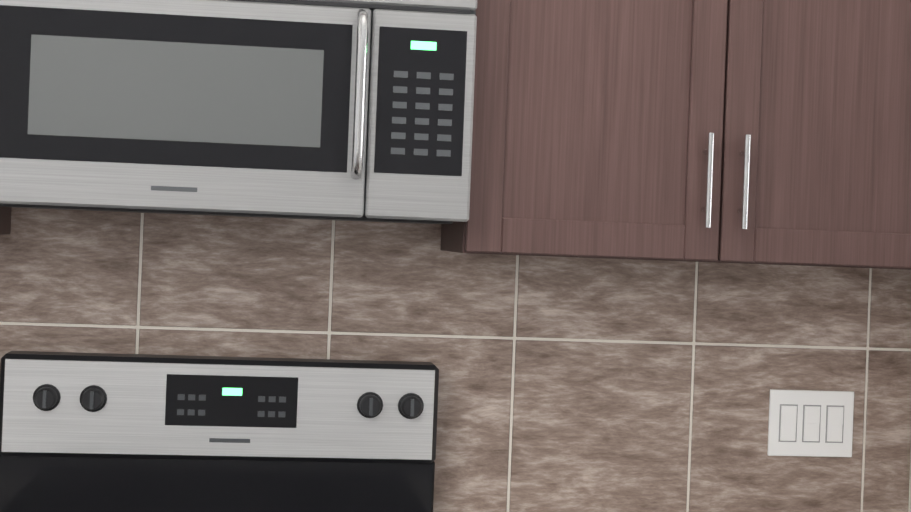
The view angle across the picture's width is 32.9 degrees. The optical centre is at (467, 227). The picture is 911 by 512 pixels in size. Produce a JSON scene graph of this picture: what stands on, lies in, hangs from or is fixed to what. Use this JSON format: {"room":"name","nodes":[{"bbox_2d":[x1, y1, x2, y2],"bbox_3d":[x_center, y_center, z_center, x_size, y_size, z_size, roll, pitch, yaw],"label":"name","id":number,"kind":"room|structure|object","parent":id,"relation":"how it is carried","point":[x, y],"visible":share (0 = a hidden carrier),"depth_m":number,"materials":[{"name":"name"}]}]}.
{"room":"kitchen","nodes":[
{"label":"kitchen","id":0,"kind":"room"},
{"bbox_3d":[0.980,1.512,0.709,7.000,0.060,5.100,2,0,-8],"label":"floor","id":1,"kind":"structure","parent":0,"visible":0},
{"bbox_2d":[0,351,438,511],"bbox_3d":[-0.408,0.832,2.403,0.758,1.205,0.699,2,0,-8],"label":"range","id":2,"kind":"object","parent":1,"relation":"on","point":[96,432],"visible":1,"depth_m":2.68,"materials":[{"name":"silver metal"}]},
{"bbox_3d":[0.646,1.037,1.756,0.694,0.873,1.090,2,0,-8],"label":"base cabinet","id":3,"kind":"object","parent":1,"relation":"on","visible":0},
{"bbox_3d":[0.833,0.585,1.680,1.484,0.040,2.528,2,0,-8],"label":"countertop","id":4,"kind":"structure","parent":3,"relation":"on","visible":0},
{"bbox_2d":[0,207,910,511],"bbox_3d":[0.017,0.262,2.555,2.150,0.546,0.578,2,0,-8],"label":"backsplash","id":5,"kind":"structure","parent":4,"relation":"on","point":[594,385],"depth_m":2.85,"materials":[{"name":"tile"}]},
{"bbox_2d":[767,389,853,456],"bbox_3d":[0.653,0.372,2.920,0.166,0.125,0.009,2,0,-8],"label":"switch plate","id":6,"kind":"object","parent":5,"relation":"attached to","point":[810,423],"visible":1,"depth_m":2.92,"materials":[{"name":"white plastic"}]},
{"bbox_3d":[1.504,0.111,3.108,5.430,2.800,0.120,2,0,-8],"label":"wall","id":7,"kind":"structure","parent":0,"visible":0},
{"bbox_2d":[0,206,11,234],"bbox_3d":[-0.896,-0.551,2.532,0.268,1.117,0.374,2,0,-8],"label":"upper cabinet","id":8,"kind":"object","parent":7,"relation":"attached to","point":[5,220],"visible":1,"depth_m":2.67,"materials":[{"name":"brown wood"}]},
{"bbox_2d":[0,0,476,223],"bbox_3d":[-0.388,-0.228,2.557,0.757,0.416,0.460,2,0,-8],"label":"microwave","id":9,"kind":"object","parent":7,"relation":"attached to","point":[350,110],"visible":1,"depth_m":2.37,"materials":[{"name":"grey metal"}]},
{"bbox_2d":[440,0,910,269],"bbox_3d":[0.458,-0.498,2.715,0.931,1.117,0.374,2,0,-8],"label":"upper cabinet","id":10,"kind":"object","parent":7,"relation":"attached to","point":[773,132],"visible":1,"depth_m":2.56,"materials":[{"name":"brown wood"}]}
]}

